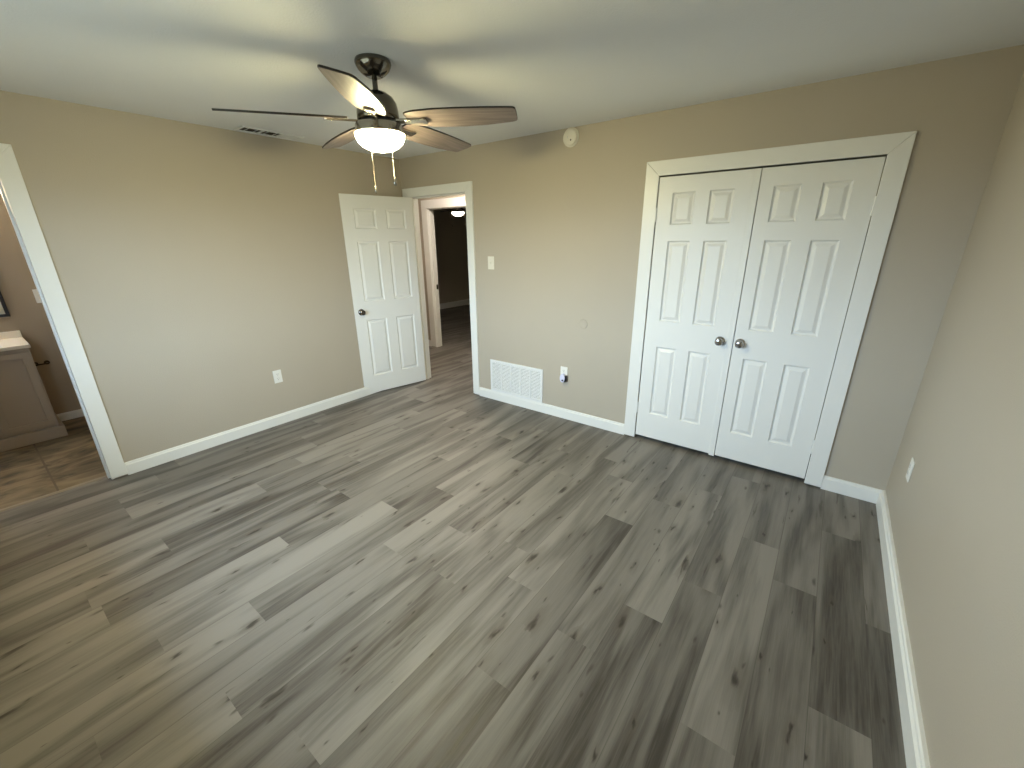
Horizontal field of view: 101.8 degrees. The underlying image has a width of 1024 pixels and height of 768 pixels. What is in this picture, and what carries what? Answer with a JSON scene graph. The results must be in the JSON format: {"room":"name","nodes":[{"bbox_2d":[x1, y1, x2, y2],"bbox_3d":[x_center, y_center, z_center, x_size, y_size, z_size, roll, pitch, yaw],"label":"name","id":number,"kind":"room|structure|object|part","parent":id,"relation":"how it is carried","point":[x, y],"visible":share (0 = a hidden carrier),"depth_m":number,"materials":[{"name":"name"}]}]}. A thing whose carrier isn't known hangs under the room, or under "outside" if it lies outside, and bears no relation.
{"room":"empty bedroom","nodes":[
{"label":"empty bedroom","id":0,"kind":"room"},
{"bbox_2d":[0,193,81,413],"bbox_3d":[-4.550,-0.726,3.449,0.100,2.420,2.400,13,23,35],"label":"wall","id":1,"kind":"structure","parent":0,"point":[28,316],"depth_m":3.72,"materials":[{"name":"paint"}]},
{"bbox_2d":[0,291,9,316],"bbox_3d":[-4.684,-0.861,3.110,0.022,0.860,1.016,13,23,35],"label":"wall mirror","id":2,"kind":"object","parent":1,"relation":"attached to","point":[4,312],"visible":1,"depth_m":3.59,"materials":[{"name":"black mirror"}]},
{"bbox_2d":[0,302,4,313],"bbox_3d":[-4.686,-0.862,3.111,0.008,0.812,0.968,13,23,35],"label":"mirror glass","id":3,"kind":"object","parent":2,"relation":"attached to","point":[2,304],"depth_m":3.59,"materials":[{"name":"silver metal"}]},
{"bbox_2d":[0,330,21,338],"bbox_3d":[-4.704,-0.297,3.271,0.020,0.058,1.138,13,23,35],"label":"backsplash","id":4,"kind":"structure","parent":1,"relation":"attached to","point":[10,334],"depth_m":3.65,"materials":[{"name":"beige stone"}]},
{"bbox_2d":[32,289,41,302],"bbox_3d":[-4.245,-0.793,3.750,0.018,0.120,0.075,13,23,35],"label":"light switch","id":5,"kind":"object","parent":1,"relation":"attached to","point":[35,292],"visible":0.39,"depth_m":3.73,"materials":[{"name":"white plastic"}]},
{"bbox_2d":[34,360,49,365],"bbox_3d":[-4.315,-0.185,3.820,0.057,0.040,0.113,13,23,35],"label":"toilet paper holder","id":6,"kind":"object","parent":1,"relation":"attached to","point":[46,362],"visible":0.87,"depth_m":3.82,"materials":[{"name":"brown metal"}]},
{"bbox_2d":[56,409,83,420],"bbox_3d":[-4.096,0.217,4.297,0.014,0.075,0.880,13,23,35],"label":"baseboard","id":7,"kind":"structure","parent":1,"relation":"attached to","point":[69,415],"depth_m":4.05,"materials":[{"name":"white paint"}]},
{"bbox_2d":[0,416,106,511],"bbox_3d":[-3.809,0.597,3.326,1.726,0.026,2.300,13,23,35],"label":"floor","id":8,"kind":"structure","parent":0,"point":[32,471],"depth_m":3.18,"materials":[{"name":"brown stone"}]},
{"bbox_2d":[0,348,67,451],"bbox_3d":[-4.492,0.184,3.288,0.511,0.805,1.142,13,23,35],"label":"vanity cabinet","id":9,"kind":"object","parent":8,"relation":"on","point":[27,415],"visible":0.97,"depth_m":3.47,"materials":[{"name":"paint"}]},
{"bbox_2d":[0,330,30,351],"bbox_3d":[-4.512,-0.238,3.139,0.500,0.088,1.138,13,23,35],"label":"countertop","id":10,"kind":"structure","parent":9,"relation":"on","point":[10,340],"depth_m":3.52,"materials":[{"name":"beige stone"}]},
{"bbox_3d":[-4.090,0.080,3.433,0.018,0.650,0.305,13,23,35],"label":"cabinet door","id":11,"kind":"part","parent":9,"relation":"part of","materials":[{"name":"paint"}]},
{"bbox_2d":[0,90,401,478],"bbox_3d":[-2.300,-0.748,3.450,0.115,2.420,3.580,13,23,35],"label":"wall","id":12,"kind":"structure","parent":0,"point":[194,264],"depth_m":3.17,"materials":[{"name":"beige paint"}]},
{"bbox_2d":[0,143,127,479],"bbox_3d":[-3.120,-0.251,2.452,0.133,2.148,0.789,13,23,35],"label":"trim","id":13,"kind":"structure","parent":12,"relation":"attached to","point":[13,190],"depth_m":2.62,"materials":[{"name":"white paint"}]},
{"bbox_2d":[124,387,378,474],"bbox_3d":[-1.995,0.253,4.097,0.014,0.098,2.773,13,23,35],"label":"baseboard","id":14,"kind":"structure","parent":12,"relation":"attached to","point":[136,465],"depth_m":3.60,"materials":[{"name":"white paint"}]},
{"bbox_2d":[272,369,282,383],"bbox_3d":[-2.136,-0.068,3.798,0.009,0.118,0.073,13,23,35],"label":"wall outlet","id":15,"kind":"object","parent":12,"relation":"attached to","point":[277,375],"visible":1,"depth_m":3.79,"materials":[{"name":"white plastic"}]},
{"bbox_2d":[418,194,464,346],"bbox_3d":[-1.036,-1.713,6.199,6.000,2.420,0.115,13,23,35],"label":"wall","id":16,"kind":"structure","parent":0,"point":[463,195],"depth_m":6.26,"materials":[{"name":"beige paint"}]},
{"bbox_2d":[421,197,465,346],"bbox_3d":[-0.849,-1.540,6.098,1.050,2.156,0.133,13,23,35],"label":"trim","id":17,"kind":"structure","parent":16,"relation":"attached to","point":[427,206],"depth_m":6.22,"materials":[{"name":"white paint"}]},
{"bbox_3d":[-1.257,-1.617,6.321,0.115,2.143,0.018,13,23,35],"label":"casing","id":18,"kind":"part","parent":17,"relation":"part of","materials":[{"name":"white paint"}]},
{"bbox_2d":[433,210,469,303],"bbox_3d":[-0.137,-2.403,8.165,5.070,2.420,4.295,13,23,35],"label":"wall","id":19,"kind":"structure","parent":0,"point":[450,230],"depth_m":10.30,"materials":[{"name":"beige paint"}]},
{"bbox_2d":[440,299,469,308],"bbox_3d":[-2.096,-1.771,9.887,0.014,0.135,4.195,13,23,35],"label":"baseboard","id":20,"kind":"structure","parent":19,"relation":"attached to","point":[467,301],"depth_m":10.66,"materials":[{"name":"white paint"}]},
{"bbox_2d":[438,208,465,215],"bbox_3d":[-0.973,-3.244,7.782,1.304,0.565,1.349,5,20,16],"label":"ceiling fan","id":21,"kind":"object","parent":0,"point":[455,211],"visible":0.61,"depth_m":7.73,"materials":[{"name":"brown wood"}]},
{"bbox_3d":[-1.013,-3.193,7.824,0.237,0.082,0.237,5,20,16],"label":"lamp shade","id":22,"kind":"part","parent":21,"relation":"part of","materials":[{"name":"white"}]},
{"bbox_2d":[0,304,905,767],"bbox_3d":[-0.364,-0.305,5.813,8.449,0.001,9.330,13,23,35],"label":"floor","id":23,"kind":"structure","parent":0,"point":[434,572],"depth_m":1.95,"materials":[{"name":"grey wood"}]},
{"bbox_2d":[0,0,1023,158],"bbox_3d":[-0.372,-2.581,4.913,8.799,0.050,9.680,13,23,35],"label":"ceiling","id":24,"kind":"structure","parent":0,"point":[561,64],"depth_m":1.88,"materials":[{"name":"paint"}]},
{"bbox_2d":[233,125,304,140],"bbox_3d":[-1.896,-1.964,3.265,0.170,0.010,0.470,13,23,35],"label":"ceiling vent","id":25,"kind":"object","parent":24,"relation":"in","point":[242,128],"visible":1,"depth_m":3.25,"materials":[{"name":"white metal"}]},
{"bbox_2d":[212,53,517,192],"bbox_3d":[-0.661,-1.250,2.018,1.349,0.565,1.304,-3,19,-6],"label":"ceiling fan","id":26,"kind":"object","parent":24,"relation":"hanging from","point":[378,127],"visible":1,"depth_m":1.97,"materials":[{"name":"grey metal"}]},
{"bbox_3d":[-1.043,-1.228,1.892,0.547,0.009,0.166,-11,34,-23],"label":"blade","id":27,"kind":"part","parent":26,"relation":"part of","materials":[{"name":"brown wood"}]},
{"bbox_3d":[-0.941,-1.389,2.352,0.166,0.009,0.547,-31,31,-34],"label":"blade","id":28,"kind":"part","parent":26,"relation":"part of","materials":[{"name":"brown wood"}]},
{"bbox_3d":[-0.611,-1.151,1.657,0.166,0.009,0.547,9,20,-11],"label":"blade","id":29,"kind":"part","parent":26,"relation":"part of","materials":[{"name":"brown wood"}]},
{"bbox_3d":[-0.656,-1.207,2.083,0.237,0.082,0.237,-3,19,-6],"label":"lamp shade","id":30,"kind":"part","parent":26,"relation":"part of","materials":[{"name":"white"}]},
{"bbox_3d":[-0.446,-1.411,2.401,0.166,0.009,0.547,-4,13,31],"label":"blade","id":31,"kind":"part","parent":26,"relation":"part of","materials":[{"name":"brown wood"}]},
{"bbox_3d":[-0.242,-1.264,1.971,0.547,0.009,0.166,5,7,10],"label":"blade","id":32,"kind":"part","parent":26,"relation":"part of","materials":[{"name":"brown wood"}]},
{"bbox_2d":[399,45,1023,489],"bbox_3d":[0.614,-0.813,3.553,4.629,2.420,0.115,13,23,35],"label":"wall","id":33,"kind":"structure","parent":0,"point":[560,224],"depth_m":2.73,"materials":[{"name":"beige paint"}]},
{"bbox_2d":[402,181,479,394],"bbox_3d":[-0.724,-0.991,4.547,0.993,2.131,0.133,13,23,35],"label":"trim","id":34,"kind":"structure","parent":33,"relation":"attached to","point":[460,188],"depth_m":4.33,"materials":[{"name":"white paint"}]},
{"bbox_2d":[338,193,425,392],"bbox_3d":[-1.349,-0.928,4.505,0.793,2.028,0.140,-16,25,-38],"label":"door","id":35,"kind":"structure","parent":34,"relation":"attached to","point":[379,237],"depth_m":4.45,"materials":[{"name":"white paint"}]},
{"bbox_3d":[-1.553,-0.742,4.323,0.066,0.066,0.055,-16,25,-38],"label":"knob","id":36,"kind":"part","parent":35,"relation":"part of","materials":[{"name":"grey"}]},
{"bbox_3d":[-0.397,-0.893,4.244,0.085,2.119,0.018,13,23,35],"label":"casing","id":37,"kind":"part","parent":34,"relation":"part of","materials":[{"name":"white paint"}]},
{"bbox_2d":[488,256,493,269],"bbox_3d":[-0.205,-1.161,3.996,0.075,0.120,0.018,13,23,35],"label":"light switch","id":38,"kind":"object","parent":33,"relation":"attached to","point":[490,258],"visible":1,"depth_m":4.00,"materials":[{"name":"beige plastic"}]},
{"bbox_2d":[490,359,542,402],"bbox_3d":[0.036,-0.036,4.204,0.649,0.340,0.014,13,23,35],"label":"air vent","id":39,"kind":"object","parent":33,"relation":"in","point":[521,381],"visible":1,"depth_m":4.19,"materials":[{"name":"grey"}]},
{"bbox_2d":[479,387,623,434],"bbox_3d":[0.311,0.236,4.082,1.658,0.098,0.014,13,23,35],"label":"baseboard","id":40,"kind":"structure","parent":33,"relation":"attached to","point":[590,420],"depth_m":3.99,"materials":[{"name":"white paint"}]},
{"bbox_2d":[560,366,567,375],"bbox_3d":[0.477,-0.102,3.832,0.073,0.118,0.009,13,23,35],"label":"wall outlet","id":41,"kind":"object","parent":33,"relation":"attached to","point":[564,370],"visible":0.71,"depth_m":3.82,"materials":[{"name":"white plastic"}]},
{"bbox_2d":[560,373,566,381],"bbox_3d":[0.471,-0.055,3.820,0.062,0.080,0.040,13,23,35],"label":"plug","id":42,"kind":"object","parent":41,"relation":"attached to","point":[563,378],"visible":1,"depth_m":3.81,"materials":[{"name":"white plastic"}]},
{"bbox_2d":[563,127,578,146],"bbox_3d":[0.448,-1.900,3.204,0.136,0.136,0.032,13,23,35],"label":"smoke detector","id":43,"kind":"object","parent":33,"relation":"attached to","point":[571,135],"visible":1,"depth_m":3.19,"materials":[{"name":"beige plastic"}]},
{"bbox_2d":[579,319,586,328],"bbox_3d":[0.611,-0.515,3.583,0.082,0.082,0.003,13,23,35],"label":"bumper cover","id":44,"kind":"object","parent":33,"relation":"attached to","point":[582,323],"visible":1,"depth_m":3.58,"materials":[{"name":"beige paint"}]},
{"bbox_2d":[635,168,761,455],"bbox_3d":[1.281,-0.444,3.054,0.642,1.986,0.090,13,23,35],"label":"door","id":45,"kind":"structure","parent":33,"relation":"in","point":[704,222],"depth_m":3.00,"materials":[{"name":"white paint"}]},
{"bbox_3d":[1.461,-0.299,2.938,0.066,0.066,0.055,13,23,35],"label":"knob","id":46,"kind":"part","parent":45,"relation":"part of","materials":[{"name":"silver metal"}]},
{"bbox_2d":[624,131,916,486],"bbox_3d":[1.522,-0.432,2.875,1.402,2.107,0.018,13,23,35],"label":"trim","id":47,"kind":"structure","parent":33,"relation":"attached to","point":[898,147],"depth_m":2.55,"materials":[{"name":"white paint"}]},
{"bbox_2d":[715,157,885,478],"bbox_3d":[1.777,-0.331,2.698,0.592,1.976,0.090,13,23,35],"label":"door","id":48,"kind":"structure","parent":33,"relation":"in","point":[810,226],"depth_m":2.65,"materials":[{"name":"white paint"}]},
{"bbox_3d":[1.565,-0.274,2.864,0.066,0.066,0.055,13,23,35],"label":"knob","id":49,"kind":"part","parent":48,"relation":"part of","materials":[{"name":"silver metal"}]},
{"bbox_2d":[821,475,882,503],"bbox_3d":[2.217,0.690,2.718,0.314,0.098,0.016,13,23,35],"label":"baseboard","id":50,"kind":"structure","parent":33,"relation":"attached to","point":[862,492],"depth_m":2.71,"materials":[{"name":"white paint"}]},
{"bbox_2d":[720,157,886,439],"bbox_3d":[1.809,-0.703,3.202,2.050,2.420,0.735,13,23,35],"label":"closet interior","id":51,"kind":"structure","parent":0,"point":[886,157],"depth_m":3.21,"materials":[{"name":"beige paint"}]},
{"bbox_2d":[886,72,1023,767],"bbox_3d":[1.306,0.109,0.874,0.115,2.420,3.580,13,23,35],"label":"wall","id":52,"kind":"structure","parent":0,"point":[957,523],"depth_m":1.45,"materials":[{"name":"beige paint"}]},
{"bbox_2d":[876,490,929,767],"bbox_3d":[1.261,1.190,1.293,0.026,0.104,3.580,13,23,35],"label":"baseboard","id":53,"kind":"structure","parent":52,"relation":"attached to","point":[914,739],"depth_m":1.62,"materials":[{"name":"white paint"}]},
{"bbox_2d":[906,457,914,481],"bbox_3d":[2.077,0.448,2.175,0.009,0.118,0.073,13,23,35],"label":"wall outlet","id":54,"kind":"object","parent":52,"relation":"attached to","point":[912,463],"visible":1,"depth_m":2.16,"materials":[{"name":"white plastic"}]}
]}

